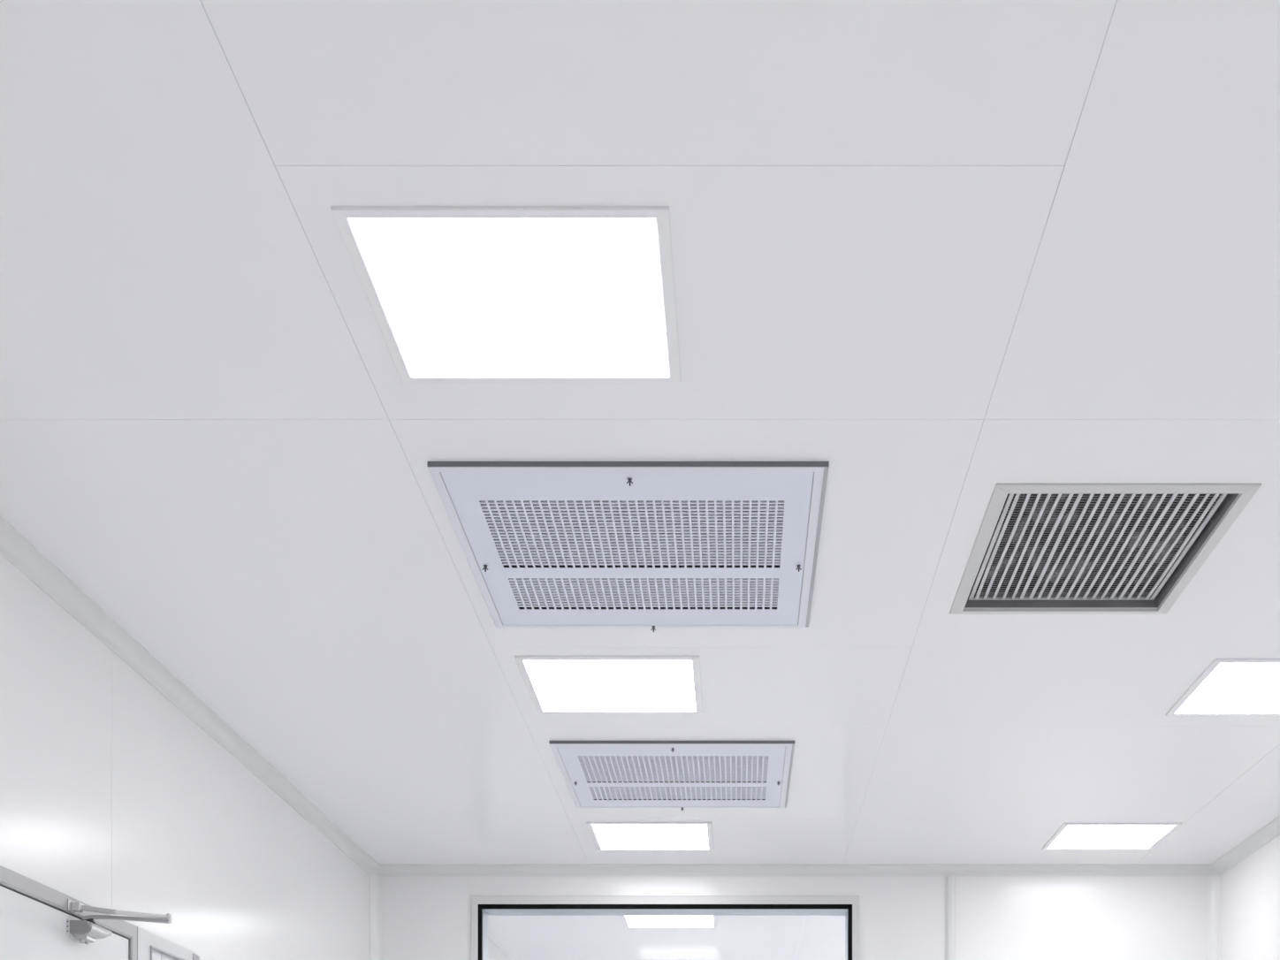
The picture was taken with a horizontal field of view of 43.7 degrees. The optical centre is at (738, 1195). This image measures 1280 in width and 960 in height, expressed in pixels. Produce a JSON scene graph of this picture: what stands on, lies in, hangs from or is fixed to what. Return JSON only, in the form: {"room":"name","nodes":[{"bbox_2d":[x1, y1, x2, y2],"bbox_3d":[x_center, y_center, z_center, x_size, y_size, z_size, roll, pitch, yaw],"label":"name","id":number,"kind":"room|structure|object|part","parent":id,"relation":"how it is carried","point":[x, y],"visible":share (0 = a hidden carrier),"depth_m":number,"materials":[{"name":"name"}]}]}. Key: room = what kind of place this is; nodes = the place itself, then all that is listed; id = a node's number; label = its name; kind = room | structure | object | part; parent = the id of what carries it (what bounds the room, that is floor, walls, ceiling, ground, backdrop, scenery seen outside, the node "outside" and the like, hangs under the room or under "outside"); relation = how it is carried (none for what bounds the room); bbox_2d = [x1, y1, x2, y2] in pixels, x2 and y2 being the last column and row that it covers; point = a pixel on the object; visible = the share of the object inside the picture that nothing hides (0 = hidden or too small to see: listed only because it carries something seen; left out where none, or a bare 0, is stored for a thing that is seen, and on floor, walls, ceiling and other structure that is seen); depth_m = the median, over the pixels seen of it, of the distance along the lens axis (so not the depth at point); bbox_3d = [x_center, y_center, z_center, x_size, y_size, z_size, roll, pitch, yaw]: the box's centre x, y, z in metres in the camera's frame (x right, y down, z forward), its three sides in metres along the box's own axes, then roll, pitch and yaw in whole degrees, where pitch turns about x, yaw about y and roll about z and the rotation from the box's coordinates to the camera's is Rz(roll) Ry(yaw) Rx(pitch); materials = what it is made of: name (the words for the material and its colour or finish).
{"room":"clean room","nodes":[
{"label":"clean room","id":0,"kind":"room"},
{"bbox_2d":[0,554,368,959],"bbox_3d":[-2.013,-0.255,3.160,0.100,3.010,10.720,0,0,0],"label":"wall","id":1,"kind":"structure","parent":0,"point":[113,797],"depth_m":5.25,"materials":[{"name":"white paint"}]},
{"bbox_2d":[0,865,137,959],"bbox_3d":[-1.987,0.189,4.638,0.072,2.123,1.059,0,0,0],"label":"door","id":2,"kind":"structure","parent":1,"relation":"in","point":[34,915],"depth_m":4.50,"materials":[{"name":"white metal"}]},
{"bbox_2d":[66,899,171,944],"bbox_3d":[-1.829,-0.802,4.737,0.260,0.120,0.220,0,0,0],"label":"door closer","id":3,"kind":"object","parent":2,"relation":"attached to","point":[86,931],"depth_m":4.70,"materials":[{"name":"metal"}]},
{"bbox_3d":[-1.956,-0.781,4.703,0.007,0.049,0.124,0,0,0],"label":"mounting plate","id":4,"kind":"part","parent":3,"relation":"part of","materials":[{"name":"silver metal"}]},
{"bbox_3d":[-1.885,-0.840,4.686,0.098,0.019,0.013,0,0,-25],"label":"adjuster rod","id":5,"kind":"part","parent":3,"relation":"part of","materials":[{"name":"silver metal"}]},
{"bbox_3d":[-1.822,-0.820,4.737,0.241,0.017,0.027,0,0,-17],"label":"arm","id":6,"kind":"part","parent":3,"relation":"part of"},
{"bbox_2d":[137,926,192,959],"bbox_3d":[-1.980,0.184,5.433,0.066,2.115,0.521,0,0,0],"label":"door","id":7,"kind":"structure","parent":1,"relation":"in","point":[150,946],"depth_m":5.36,"materials":[{"name":"white metal"}]},
{"bbox_3d":[-1.967,-0.065,5.441,0.008,1.529,0.318,0,0,0],"label":"vision panel","id":8,"kind":"part","parent":7,"relation":"part of","materials":[{"name":"clear glass"}]},
{"bbox_2d":[192,953,199,959],"bbox_3d":[-1.958,0.192,5.738,0.010,2.117,0.064,0,0,0],"label":"trim","id":9,"kind":"structure","parent":1,"relation":"attached to","point":[194,956],"depth_m":5.73,"materials":[{"name":"white metal"}]},
{"bbox_2d":[0,515,1279,876],"bbox_3d":[0.301,-1.733,3.160,4.529,0.054,10.720,0,0,0],"label":"trim","id":10,"kind":"structure","parent":1,"relation":"attached to","point":[14,547],"depth_m":7.73,"materials":[{"name":"metal"}]},
{"bbox_2d":[488,937,510,959],"bbox_3d":[-1.750,-0.256,10.870,0.100,3.012,4.300,0,0,0],"label":"wall","id":11,"kind":"structure","parent":0,"point":[495,953],"depth_m":11.15,"materials":[{"name":"white paint"}]},
{"bbox_2d":[0,0,1279,864],"bbox_3d":[0.301,-1.761,3.160,4.529,0.001,10.720,0,0,0],"label":"ceiling","id":12,"kind":"structure","parent":0,"point":[936,254],"depth_m":3.42,"materials":[{"name":"white paint"}]},
{"bbox_2d":[330,205,680,382],"bbox_3d":[-0.424,-1.756,3.134,0.602,0.008,0.604,0,0,0],"label":"recessed light","id":13,"kind":"object","parent":12,"relation":"in","point":[454,293],"visible":1,"depth_m":3.08,"materials":[{"name":"white plastic"}]},
{"bbox_2d":[514,655,702,713],"bbox_3d":[-0.429,-1.756,5.494,0.602,0.008,0.604,0,0,0],"label":"recessed light","id":14,"kind":"object","parent":12,"relation":"in","point":[555,684],"visible":1,"depth_m":5.46,"materials":[{"name":"white plastic"}]},
{"bbox_2d":[427,461,828,632],"bbox_3d":[-0.264,-1.770,4.358,0.962,0.080,1.084,0,0,0],"label":"ceiling vent","id":15,"kind":"object","parent":12,"relation":"in","point":[653,544],"visible":0.99,"depth_m":4.25,"materials":[{"name":"metal"}]},
{"bbox_3d":[-0.264,-1.754,3.818,0.962,0.012,0.002,0,0,0],"label":"edge trim","id":16,"kind":"part","parent":15,"relation":"part of","materials":[{"name":"grey metal"}]},
{"bbox_3d":[0.212,-1.754,4.359,0.010,0.012,1.079,0,0,0],"label":"edge trim","id":17,"kind":"part","parent":15,"relation":"part of","materials":[{"name":"white metal"}]},
{"bbox_2d":[586,822,713,851],"bbox_3d":[-0.421,-1.756,7.803,0.592,0.008,0.604,0,0,0],"label":"recessed light","id":18,"kind":"object","parent":12,"relation":"in","point":[606,836],"visible":1,"depth_m":7.79,"materials":[{"name":"white plastic"}]},
{"bbox_2d":[548,740,794,810],"bbox_3d":[-0.256,-1.769,6.676,0.951,0.072,1.026,0,0,0],"label":"ceiling vent","id":19,"kind":"object","parent":12,"relation":"in","point":[681,774],"visible":0.98,"depth_m":6.59,"materials":[{"name":"metal"}]},
{"bbox_3d":[-0.256,-1.754,6.164,0.951,0.011,0.002,0,0,0],"label":"edge trim","id":20,"kind":"part","parent":19,"relation":"part of","materials":[{"name":"grey metal"}]},
{"bbox_3d":[0.215,-1.755,6.676,0.010,0.011,1.022,0,0,0],"label":"edge trim","id":21,"kind":"part","parent":19,"relation":"part of","materials":[{"name":"white metal"}]},
{"bbox_2d":[949,483,1261,614],"bbox_3d":[0.966,-1.835,4.371,0.656,0.170,0.872,0,0,0],"label":"ceiling vent","id":22,"kind":"object","parent":12,"relation":"in","point":[1036,544],"visible":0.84,"depth_m":4.38,"materials":[{"name":"metal"}]},
{"bbox_3d":[0.966,-1.783,4.371,0.553,0.006,0.775,0,0,0],"label":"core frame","id":23,"kind":"part","parent":22,"relation":"part of","materials":[{"name":"silver metal"}]},
{"bbox_2d":[1041,822,1181,849],"bbox_3d":[1.820,-1.756,7.800,0.556,0.008,0.566,0,0,0],"label":"recessed light","id":24,"kind":"object","parent":12,"relation":"in","point":[1070,835],"visible":1,"depth_m":7.77,"materials":[{"name":"white plastic"}]},
{"bbox_2d":[1165,658,1279,716],"bbox_3d":[1.866,-1.756,5.520,0.602,0.008,0.604,0,0,0],"label":"recessed light","id":25,"kind":"object","parent":12,"relation":"in","point":[1227,687],"visible":1,"depth_m":5.54,"materials":[{"name":"white plastic"}]},
{"bbox_2d":[488,915,845,959],"bbox_3d":[-0.100,-1.761,10.870,3.200,0.002,4.300,0,0,0],"label":"ceiling","id":26,"kind":"structure","parent":0,"point":[519,937],"depth_m":10.98,"materials":[{"name":"white paint"}]},
{"bbox_2d":[621,915,717,928],"bbox_3d":[-0.435,-1.756,10.145,0.602,0.008,0.604,0,0,0],"label":"recessed light","id":27,"kind":"object","parent":26,"relation":"in","point":[629,921],"visible":0.63,"depth_m":10.21,"materials":[{"name":"white plastic"}]},
{"bbox_2d":[381,876,1206,959],"bbox_3d":[0.301,-0.255,8.620,4.729,3.010,0.200,0,0,0],"label":"wall","id":28,"kind":"structure","parent":0,"point":[424,918],"depth_m":8.52,"materials":[{"name":"white paint"}]},
{"bbox_2d":[368,874,381,959],"bbox_3d":[-1.939,-0.228,8.496,0.081,2.956,0.017,0,0,-45],"label":"trim","id":29,"kind":"structure","parent":28,"relation":"attached to","point":[375,882],"depth_m":8.51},
{"bbox_2d":[470,895,859,959],"bbox_3d":[-0.391,-0.632,8.613,2.078,1.940,0.214,0,0,0],"label":"window","id":30,"kind":"structure","parent":28,"relation":"in","point":[482,907],"depth_m":8.51,"materials":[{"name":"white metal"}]},
{"bbox_2d":[944,876,956,959],"bbox_3d":[1.137,-0.228,8.511,0.060,2.956,0.018,0,0,0],"label":"trim","id":31,"kind":"structure","parent":28,"relation":"attached to","point":[950,881],"depth_m":8.51,"materials":[{"name":"metal"}]},
{"bbox_2d":[1206,874,1220,959],"bbox_3d":[2.542,-0.228,8.496,0.081,2.956,0.017,0,0,45],"label":"trim","id":32,"kind":"structure","parent":28,"relation":"attached to","point":[1213,882],"depth_m":8.50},
{"bbox_2d":[1220,835,1279,959],"bbox_3d":[2.616,-0.255,3.160,0.100,3.010,10.720,0,0,0],"label":"wall","id":33,"kind":"structure","parent":0,"point":[1250,889],"depth_m":7.93,"materials":[{"name":"white paint"}]}
]}

